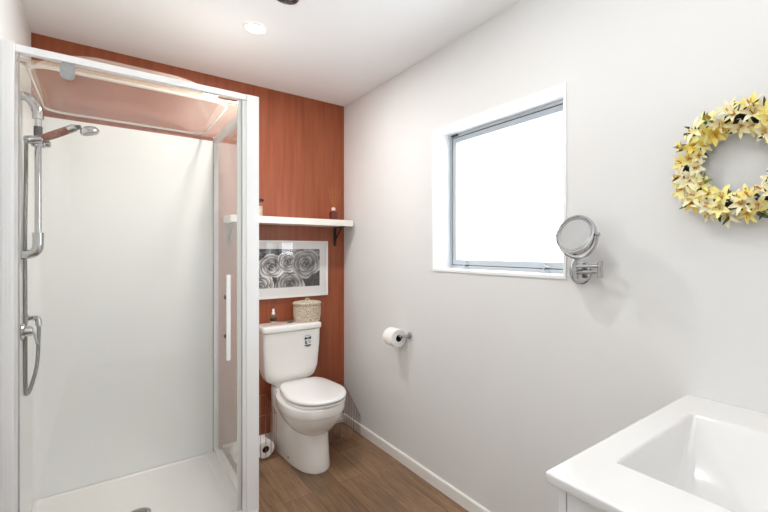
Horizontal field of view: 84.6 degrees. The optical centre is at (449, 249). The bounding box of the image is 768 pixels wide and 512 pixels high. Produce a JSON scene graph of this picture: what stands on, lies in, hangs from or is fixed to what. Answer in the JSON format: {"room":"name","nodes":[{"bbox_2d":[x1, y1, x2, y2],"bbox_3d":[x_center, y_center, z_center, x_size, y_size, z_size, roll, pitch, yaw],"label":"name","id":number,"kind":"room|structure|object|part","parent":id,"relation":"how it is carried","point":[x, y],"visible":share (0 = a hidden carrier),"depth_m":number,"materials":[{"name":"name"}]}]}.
{"room":"bathroom","nodes":[
{"label":"bathroom","id":0,"kind":"room"},
{"bbox_2d":[0,0,30,108],"bbox_3d":[-0.623,0.105,0.236,0.100,2.400,4.960,0,0,-40],"label":"wall","id":1,"kind":"structure","parent":0,"point":[14,26],"depth_m":1.78,"materials":[{"name":"white paint"}]},
{"bbox_2d":[31,33,343,450],"bbox_3d":[-1.491,0.105,2.676,1.691,2.400,0.100,0,0,-40],"label":"wall","id":2,"kind":"structure","parent":0,"point":[301,139],"depth_m":2.79,"materials":[{"name":"wood"}]},
{"bbox_2d":[17,84,212,511],"bbox_3d":[-1.551,0.289,2.058,0.805,1.938,0.770,0,0,-40],"label":"lining","id":3,"kind":"object","parent":2,"relation":"attached to","point":[120,285],"visible":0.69,"depth_m":2.29,"materials":[{"name":"white plastic"}]},
{"bbox_2d":[20,323,37,343],"bbox_3d":[-1.835,0.369,1.814,0.041,0.110,0.122,0,0,-34],"label":"shower mixer","id":4,"kind":"object","parent":3,"relation":"attached to","point":[25,331],"visible":1,"depth_m":1.78,"materials":[{"name":"silver metal"}]},
{"bbox_3d":[-1.834,0.383,1.837,0.012,0.081,0.087,0,0,-32],"label":"mixer lever","id":5,"kind":"part","parent":4,"relation":"part of","materials":[{"name":"silver metal"}]},
{"bbox_2d":[20,91,99,395],"bbox_3d":[-1.768,-0.014,1.832,0.382,1.323,0.166,0,0,8],"label":"shower head set","id":6,"kind":"object","parent":3,"relation":"attached to","point":[38,140],"visible":1,"depth_m":1.80,"materials":[{"name":"silver metal"}]},
{"bbox_3d":[-1.785,-0.312,1.806,0.023,0.515,0.023,0,0,-40],"label":"slide rail","id":7,"kind":"part","parent":6,"relation":"part of","materials":[{"name":"silver metal"}]},
{"bbox_2d":[223,413,342,453],"bbox_3d":[-1.123,1.273,2.909,0.828,0.064,0.011,0,0,-40],"label":"baseboard","id":8,"kind":"structure","parent":2,"relation":"attached to","point":[341,416],"depth_m":2.81,"materials":[{"name":"white"}]},
{"bbox_2d":[223,214,352,245],"bbox_3d":[-1.071,-0.122,2.831,0.803,0.184,0.197,0,0,-40],"label":"wall shelf","id":9,"kind":"object","parent":2,"relation":"attached to","point":[230,219],"visible":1,"depth_m":2.77,"materials":[{"name":"white painted wood"},{"name":"black metal"}]},
{"bbox_2d":[259,198,263,215],"bbox_3d":[-1.231,-0.271,2.658,0.082,0.112,0.082,0,0,-40],"label":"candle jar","id":10,"kind":"object","parent":9,"relation":"on","point":[260,200],"visible":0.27,"depth_m":2.65,"materials":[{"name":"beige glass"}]},
{"bbox_2d":[328,187,339,219],"bbox_3d":[-0.835,-0.337,3.014,0.089,0.244,0.046,0,0,-40],"label":"reed diffuser","id":11,"kind":"object","parent":9,"relation":"on","point":[332,215],"visible":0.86,"depth_m":3.00,"materials":[{"name":"red glass"}]},
{"bbox_2d":[329,211,337,219],"bbox_3d":[-0.842,-0.249,3.008,0.046,0.070,0.046,0,0,-40],"label":"bottle","id":12,"kind":"object","parent":11,"relation":"attached to","point":[332,215],"depth_m":2.99,"materials":[{"name":"red glass"}]},
{"bbox_2d":[259,240,327,299],"bbox_3d":[-1.123,0.133,2.902,0.564,0.396,0.021,0,0,-40],"label":"print","id":13,"kind":"object","parent":2,"relation":"attached to","point":[287,269],"visible":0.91,"depth_m":2.92,"materials":[{"name":"white"}]},
{"bbox_2d":[21,0,521,105],"bbox_3d":[0.084,-1.145,0.825,1.941,0.100,4.960,0,0,-40],"label":"ceiling","id":14,"kind":"structure","parent":0,"point":[336,52],"depth_m":2.11,"materials":[{"name":"white paint"}]},
{"bbox_2d":[243,22,267,34],"bbox_3d":[-0.959,-1.091,2.051,0.112,0.007,0.112,0,0,-40],"label":"recessed light","id":15,"kind":"object","parent":14,"relation":"in","point":[252,27],"visible":1,"depth_m":2.05,"materials":[{"name":"white"}]},
{"bbox_2d":[277,0,298,4],"bbox_3d":[-0.704,-1.088,1.789,0.108,0.013,0.108,0,0,-40],"label":"ceiling vent","id":16,"kind":"object","parent":14,"relation":"in","point":[288,2],"visible":1,"depth_m":1.82,"materials":[{"name":"metal"}]},
{"bbox_2d":[226,422,468,511],"bbox_3d":[0.084,1.355,0.825,1.941,0.100,4.960,0,0,-40],"label":"floor","id":17,"kind":"structure","parent":0,"point":[360,476],"depth_m":2.32,"materials":[{"name":"brown wood"}]},
{"bbox_2d":[30,449,258,511],"bbox_3d":[-1.512,1.282,2.050,0.856,0.046,0.835,0,0,-40],"label":"shower tray","id":18,"kind":"object","parent":17,"relation":"on","point":[199,483],"visible":0.81,"depth_m":2.18,"materials":[{"name":"white"}]},
{"bbox_2d":[0,39,258,511],"bbox_3d":[-1.505,0.190,2.043,0.857,2.139,0.852,0,0,-40],"label":"shower enclosure","id":19,"kind":"object","parent":18,"relation":"on","point":[246,121],"visible":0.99,"depth_m":1.96,"materials":[{"name":"white"}]},
{"bbox_3d":[-1.576,0.259,1.487,0.035,1.998,0.056,0,0,-40],"label":"wall post","id":20,"kind":"part","parent":19,"relation":"part of","materials":[{"name":"white"}]},
{"bbox_3d":[-1.274,-0.727,1.749,0.766,0.027,0.032,0,0,-40],"label":"rail","id":21,"kind":"part","parent":19,"relation":"part of","materials":[{"name":"white"}]},
{"bbox_3d":[-1.229,-0.683,2.326,0.026,0.036,0.770,0,0,-40],"label":"rail","id":22,"kind":"part","parent":19,"relation":"part of","materials":[{"name":"white"}]},
{"bbox_3d":[-1.229,1.252,2.326,0.022,0.014,0.770,0,0,-40],"label":"rail","id":23,"kind":"part","parent":19,"relation":"part of","materials":[{"name":"white"}]},
{"bbox_3d":[-1.014,0.309,1.905,0.017,0.392,0.012,0,0,-40],"label":"door handle","id":24,"kind":"part","parent":19,"relation":"part of","materials":[{"name":"white"}]},
{"bbox_3d":[-0.967,0.260,2.011,0.072,1.999,0.050,0,0,-40],"label":"corner post","id":25,"kind":"part","parent":19,"relation":"part of","materials":[{"name":"white"}]},
{"bbox_2d":[131,507,150,511],"bbox_3d":[-1.504,1.268,2.008,0.100,0.012,0.100,0,0,-40],"label":"shower drain","id":26,"kind":"object","parent":18,"relation":"on","point":[144,509],"visible":1,"depth_m":2.03,"materials":[{"name":"silver metal"}]},
{"bbox_2d":[224,394,276,469],"bbox_3d":[-1.261,1.135,2.629,0.252,0.333,0.229,0,0,-40],"label":"wire basket","id":27,"kind":"object","parent":17,"relation":"on","point":[225,407],"visible":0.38,"depth_m":2.64,"materials":[{"name":"black metal"}]},
{"bbox_2d":[230,442,236,462],"bbox_3d":[-1.282,1.242,2.563,0.108,0.108,0.100,0,0,-37],"label":"toilet roll","id":28,"kind":"object","parent":27,"relation":"in","point":[234,446],"visible":0.23,"depth_m":2.51,"materials":[{"name":"white paper"}]},
{"bbox_2d":[259,436,273,458],"bbox_3d":[-1.182,1.242,2.627,0.100,0.108,0.108,0,0,43],"label":"toilet roll","id":29,"kind":"object","parent":27,"relation":"in","point":[267,446],"visible":0.71,"depth_m":2.60,"materials":[{"name":"white paper"}]},
{"bbox_2d":[259,320,345,473],"bbox_3d":[-0.921,0.895,2.623,0.397,0.819,0.695,0,0,-40],"label":"toilet","id":30,"kind":"object","parent":17,"relation":"on","point":[306,408],"visible":0.92,"depth_m":2.61,"materials":[{"name":"white ceramic"}]},
{"bbox_2d":[270,309,276,324],"bbox_3d":[-1.167,0.440,2.753,0.043,0.104,0.043,0,0,-40],"label":"spray bottle","id":31,"kind":"object","parent":30,"relation":"on","point":[273,320],"visible":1,"depth_m":2.74,"materials":[{"name":"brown glass"}]},
{"bbox_3d":[-1.086,0.513,2.816,0.390,0.044,0.186,0,0,-40],"label":"cistern lid","id":32,"kind":"part","parent":30,"relation":"part of","materials":[{"name":"white ceramic"}]},
{"bbox_2d":[293,298,320,322],"bbox_3d":[-0.996,0.412,2.903,0.191,0.158,0.190,0,0,0],"label":"wicker basket","id":33,"kind":"object","parent":30,"relation":"on","point":[305,310],"visible":1,"depth_m":2.83,"materials":[{"name":"beige wicker"}]},
{"bbox_3d":[-0.996,0.363,2.903,0.190,0.031,0.190,0,0,-40],"label":"basket lid","id":34,"kind":"part","parent":33,"relation":"part of","materials":[{"name":"beige wicker"}]},
{"bbox_3d":[-0.843,0.867,2.570,0.346,0.028,0.514,0,0,-40],"label":"lid","id":35,"kind":"part","parent":30,"relation":"part of","materials":[{"name":"white plastic"}]},
{"bbox_3d":[-0.841,0.893,2.567,0.340,0.017,0.503,0,0,-40],"label":"seat","id":36,"kind":"part","parent":30,"relation":"part of","materials":[{"name":"white plastic"}]},
{"bbox_2d":[328,380,359,442],"bbox_3d":[-0.800,1.140,2.974,0.202,0.323,0.289,0,0,-40],"label":"wire basket","id":37,"kind":"object","parent":17,"relation":"on","point":[337,380],"visible":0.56,"depth_m":3.03,"materials":[{"name":"black metal"}]},
{"bbox_2d":[546,394,767,511],"bbox_3d":[0.628,0.878,0.892,0.718,0.853,0.495,0,0,-40],"label":"vanity","id":38,"kind":"object","parent":17,"relation":"on","point":[692,453],"visible":1,"depth_m":1.00,"materials":[{"name":"ceramic"}]},
{"bbox_3d":[0.494,0.665,1.073,0.689,0.375,0.018,0,0,-40],"label":"drawer","id":39,"kind":"part","parent":38,"relation":"part of","materials":[{"name":"white"}]},
{"bbox_2d":[344,0,767,511],"bbox_3d":[0.772,0.105,1.398,0.150,2.400,4.960,0,0,-40],"label":"wall","id":40,"kind":"structure","parent":0,"point":[500,381],"depth_m":1.65,"materials":[{"name":"white paint"}]},
{"bbox_2d":[397,332,411,338],"bbox_3d":[-0.309,0.513,2.525,0.069,0.042,0.181,0,0,-40],"label":"toilet roll holder","id":41,"kind":"object","parent":40,"relation":"attached to","point":[409,335],"visible":0.81,"depth_m":2.47,"materials":[{"name":"silver metal"}]},
{"bbox_2d":[383,327,405,346],"bbox_3d":[-0.335,0.525,2.513,0.108,0.108,0.100,0,0,-40],"label":"toilet roll","id":42,"kind":"object","parent":41,"relation":"on","point":[390,334],"visible":0.97,"depth_m":2.48,"materials":[{"name":"white paper"}]},
{"bbox_2d":[344,413,490,511],"bbox_3d":[0.746,1.273,1.304,0.011,0.064,4.849,0,0,-40],"label":"baseboard","id":43,"kind":"structure","parent":40,"relation":"attached to","point":[460,498],"depth_m":2.39,"materials":[{"name":"white"}]},
{"bbox_2d":[432,82,566,278],"bbox_3d":[0.240,-0.275,2.032,0.156,0.781,0.872,0,0,-40],"label":"window","id":44,"kind":"structure","parent":40,"relation":"in","point":[552,101],"depth_m":2.20,"materials":[{"name":"white paint"}]},
{"bbox_3d":[0.286,-0.275,2.071,0.032,0.713,0.804,0,0,-40],"label":"sash","id":45,"kind":"part","parent":44,"relation":"part of","materials":[{"name":"grey metal"}]},
{"bbox_2d":[555,215,602,283],"bbox_3d":[0.474,0.003,1.512,0.160,0.257,0.197,0,0,-40],"label":"mirror","id":46,"kind":"object","parent":40,"relation":"attached to","point":[576,234],"visible":1,"depth_m":1.48,"materials":[{"name":"silver metal"}]},
{"bbox_2d":[560,219,589,248],"bbox_3d":[0.447,-0.053,1.479,0.066,0.127,0.130,0,0,-40],"label":"mirror glass","id":47,"kind":"object","parent":46,"relation":"attached to","point":[574,233],"depth_m":1.47,"materials":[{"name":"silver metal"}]},
{"bbox_3d":[0.498,0.085,1.599,0.012,0.094,0.094,0,0,-40],"label":"wall plate","id":48,"kind":"part","parent":46,"relation":"part of","materials":[{"name":"silver metal"}]},
{"bbox_3d":[0.501,0.082,1.523,0.012,0.019,0.114,0,0,-32],"label":"swing arm","id":49,"kind":"part","parent":46,"relation":"part of","materials":[{"name":"silver metal"}]},
{"bbox_3d":[0.489,0.058,1.488,0.089,0.015,0.012,0,0,18],"label":"swing arm","id":50,"kind":"part","parent":46,"relation":"part of","materials":[{"name":"silver metal"}]},
{"bbox_2d":[671,92,767,227],"bbox_3d":[0.801,-0.247,1.160,0.087,0.372,0.366,0,0,-40],"label":"flower wreath","id":51,"kind":"object","parent":40,"relation":"attached to","point":[694,182],"visible":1,"depth_m":1.19,"materials":[{"name":"yellow plant"}]},
{"bbox_3d":[0.704,-0.228,1.278,0.013,0.063,0.065,0,0,-5],"label":"flower","id":52,"kind":"part","parent":51,"relation":"part of","materials":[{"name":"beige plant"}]},
{"bbox_3d":[0.704,-0.180,1.270,0.029,0.069,0.082,0,0,0],"label":"flower","id":53,"kind":"part","parent":51,"relation":"part of","materials":[{"name":"beige plant"}]},
{"bbox_3d":[0.705,-0.270,1.276,0.016,0.064,0.052,0,0,-11],"label":"flower","id":54,"kind":"part","parent":51,"relation":"part of","materials":[{"name":"yellow plant"}]},
{"bbox_3d":[0.707,-0.319,1.279,0.022,0.049,0.051,0,0,6],"label":"flower","id":55,"kind":"part","parent":51,"relation":"part of","materials":[{"name":"beige plant"}]},
{"bbox_3d":[0.715,-0.269,1.248,0.029,0.048,0.054,0,0,-40],"label":"flower","id":56,"kind":"part","parent":51,"relation":"part of","materials":[{"name":"yellow plant"}]},
{"bbox_3d":[0.719,-0.208,1.254,0.074,0.065,0.022,0,0,41],"label":"flower","id":57,"kind":"part","parent":51,"relation":"part of","materials":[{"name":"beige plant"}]},
{"bbox_3d":[0.721,-0.133,1.242,0.033,0.054,0.064,0,0,-40],"label":"flower","id":58,"kind":"part","parent":51,"relation":"part of","materials":[{"name":"gold plant"}]},
{"bbox_3d":[0.727,-0.224,1.245,0.064,0.059,0.018,0,0,21],"label":"flower","id":59,"kind":"part","parent":51,"relation":"part of","materials":[{"name":"beige plant"}]},
{"bbox_3d":[0.723,-0.163,1.239,0.021,0.074,0.085,0,0,-34],"label":"flower","id":60,"kind":"part","parent":51,"relation":"part of","materials":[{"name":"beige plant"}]},
{"bbox_3d":[0.730,-0.358,1.247,0.028,0.088,0.071,0,0,-29],"label":"flower","id":61,"kind":"part","parent":51,"relation":"part of","materials":[{"name":"yellow plant"}]},
{"bbox_3d":[0.732,-0.317,1.253,0.014,0.080,0.079,0,0,-40],"label":"flower","id":62,"kind":"part","parent":51,"relation":"part of","materials":[{"name":"gold plant"}]},
{"bbox_3d":[0.728,-0.246,1.245,0.057,0.078,0.026,0,0,6],"label":"flower","id":63,"kind":"part","parent":51,"relation":"part of","materials":[{"name":"beige plant"}]},
{"bbox_3d":[0.738,-0.276,1.231,0.035,0.048,0.034,0,0,-40],"label":"flower","id":64,"kind":"part","parent":51,"relation":"part of","materials":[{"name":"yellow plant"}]},
{"bbox_3d":[0.744,-0.195,1.228,0.055,0.055,0.028,0,0,21],"label":"flower","id":65,"kind":"part","parent":51,"relation":"part of","materials":[{"name":"beige plant"}]},
{"bbox_3d":[0.748,-0.347,1.230,0.077,0.087,0.014,0,0,31],"label":"flower","id":66,"kind":"part","parent":51,"relation":"part of","materials":[{"name":"beige plant"}]},
{"bbox_3d":[0.746,-0.310,1.228,0.061,0.067,0.030,0,0,2],"label":"flower","id":67,"kind":"part","parent":51,"relation":"part of","materials":[{"name":"beige plant"}]},
{"bbox_3d":[0.745,-0.132,1.214,0.023,0.068,0.080,0,0,-34],"label":"flower","id":68,"kind":"part","parent":51,"relation":"part of","materials":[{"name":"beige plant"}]},
{"bbox_3d":[0.754,-0.386,1.218,0.052,0.054,0.078,0,0,-40],"label":"flower","id":69,"kind":"part","parent":51,"relation":"part of","materials":[{"name":"beige plant"}]},
{"bbox_3d":[0.752,-0.164,1.214,0.054,0.053,0.027,0,0,33],"label":"flower","id":70,"kind":"part","parent":51,"relation":"part of","materials":[{"name":"yellow plant"}]},
{"bbox_3d":[0.753,-0.100,1.217,0.043,0.045,0.063,0,0,-26],"label":"flower","id":71,"kind":"part","parent":51,"relation":"part of","materials":[{"name":"beige plant"}]},
{"bbox_3d":[0.764,-0.322,1.193,0.043,0.050,0.060,0,0,-40],"label":"flower","id":72,"kind":"part","parent":51,"relation":"part of","materials":[{"name":"gold plant"}]},
{"bbox_3d":[0.764,-0.357,1.187,0.031,0.052,0.055,0,0,-40],"label":"flower","id":73,"kind":"part","parent":51,"relation":"part of","materials":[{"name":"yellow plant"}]},
{"bbox_3d":[0.768,-0.119,1.182,0.029,0.065,0.071,0,0,-19],"label":"flower","id":74,"kind":"part","parent":51,"relation":"part of","materials":[{"name":"beige plant"}]},
{"bbox_3d":[0.776,-0.160,1.180,0.063,0.057,0.054,0,0,-6],"label":"flower","id":75,"kind":"part","parent":51,"relation":"part of","materials":[{"name":"beige plant"}]},
{"bbox_3d":[0.777,-0.342,1.177,0.042,0.044,0.049,0,0,-40],"label":"flower","id":76,"kind":"part","parent":51,"relation":"part of","materials":[{"name":"gold plant"}]},
{"bbox_3d":[0.784,-0.093,1.178,0.032,0.065,0.069,0,0,-40],"label":"flower","id":77,"kind":"part","parent":51,"relation":"part of","materials":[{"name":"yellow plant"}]},
{"bbox_3d":[0.778,-0.404,1.168,0.044,0.057,0.047,0,0,11],"label":"flower","id":78,"kind":"part","parent":51,"relation":"part of","materials":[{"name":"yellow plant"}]},
{"bbox_3d":[0.790,-0.380,1.162,0.023,0.048,0.050,0,0,-27],"label":"flower","id":79,"kind":"part","parent":51,"relation":"part of","materials":[{"name":"beige plant"}]},
{"bbox_3d":[0.797,-0.333,1.156,0.045,0.047,0.060,0,0,-40],"label":"flower","id":80,"kind":"part","parent":51,"relation":"part of","materials":[{"name":"beige plant"}]},
{"bbox_3d":[0.803,-0.124,1.148,0.064,0.065,0.021,0,0,36],"label":"flower","id":81,"kind":"part","parent":51,"relation":"part of","materials":[{"name":"beige plant"}]},
{"bbox_3d":[0.810,-0.157,1.134,0.041,0.059,0.063,0,0,-7],"label":"flower","id":82,"kind":"part","parent":51,"relation":"part of","materials":[{"name":"yellow plant"}]},
{"bbox_3d":[0.809,-0.098,1.143,0.034,0.053,0.066,0,0,-14],"label":"flower","id":83,"kind":"part","parent":51,"relation":"part of","materials":[{"name":"yellow plant"}]},
{"bbox_3d":[0.813,-0.406,1.133,0.042,0.054,0.072,0,0,-40],"label":"flower","id":84,"kind":"part","parent":51,"relation":"part of","materials":[{"name":"yellow plant"}]},
{"bbox_3d":[0.821,-0.382,1.133,0.030,0.067,0.073,0,0,-40],"label":"flower","id":85,"kind":"part","parent":51,"relation":"part of","materials":[{"name":"yellow plant"}]},
{"bbox_3d":[0.816,-0.335,1.134,0.048,0.052,0.054,0,0,32],"label":"flower","id":86,"kind":"part","parent":51,"relation":"part of","materials":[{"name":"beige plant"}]},
{"bbox_3d":[0.831,-0.121,1.119,0.037,0.069,0.080,0,0,-40],"label":"flower","id":87,"kind":"part","parent":51,"relation":"part of","materials":[{"name":"yellow plant"}]},
{"bbox_3d":[0.833,-0.165,1.121,0.060,0.053,0.050,0,0,-40],"label":"flower","id":88,"kind":"part","parent":51,"relation":"part of","materials":[{"name":"yellow plant"}]},
{"bbox_3d":[0.842,-0.345,1.099,0.082,0.087,0.019,0,0,44],"label":"flower","id":89,"kind":"part","parent":51,"relation":"part of","materials":[{"name":"yellow plant"}]},
{"bbox_3d":[0.828,-0.310,1.101,0.053,0.062,0.053,0,0,-40],"label":"flower","id":90,"kind":"part","parent":51,"relation":"part of","materials":[{"name":"yellow plant"}]},
{"bbox_3d":[0.842,-0.377,1.099,0.034,0.056,0.061,0,0,-40],"label":"flower","id":91,"kind":"part","parent":51,"relation":"part of","materials":[{"name":"yellow plant"}]},
{"bbox_3d":[0.850,-0.117,1.103,0.061,0.054,0.043,0,0,17],"label":"flower","id":92,"kind":"part","parent":51,"relation":"part of","materials":[{"name":"yellow plant"}]},
{"bbox_3d":[0.852,-0.189,1.099,0.028,0.068,0.074,0,0,-7],"label":"flower","id":93,"kind":"part","parent":51,"relation":"part of","materials":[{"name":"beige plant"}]},
{"bbox_3d":[0.850,-0.155,1.085,0.032,0.056,0.060,0,0,-40],"label":"flower","id":94,"kind":"part","parent":51,"relation":"part of","materials":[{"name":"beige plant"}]}
]}

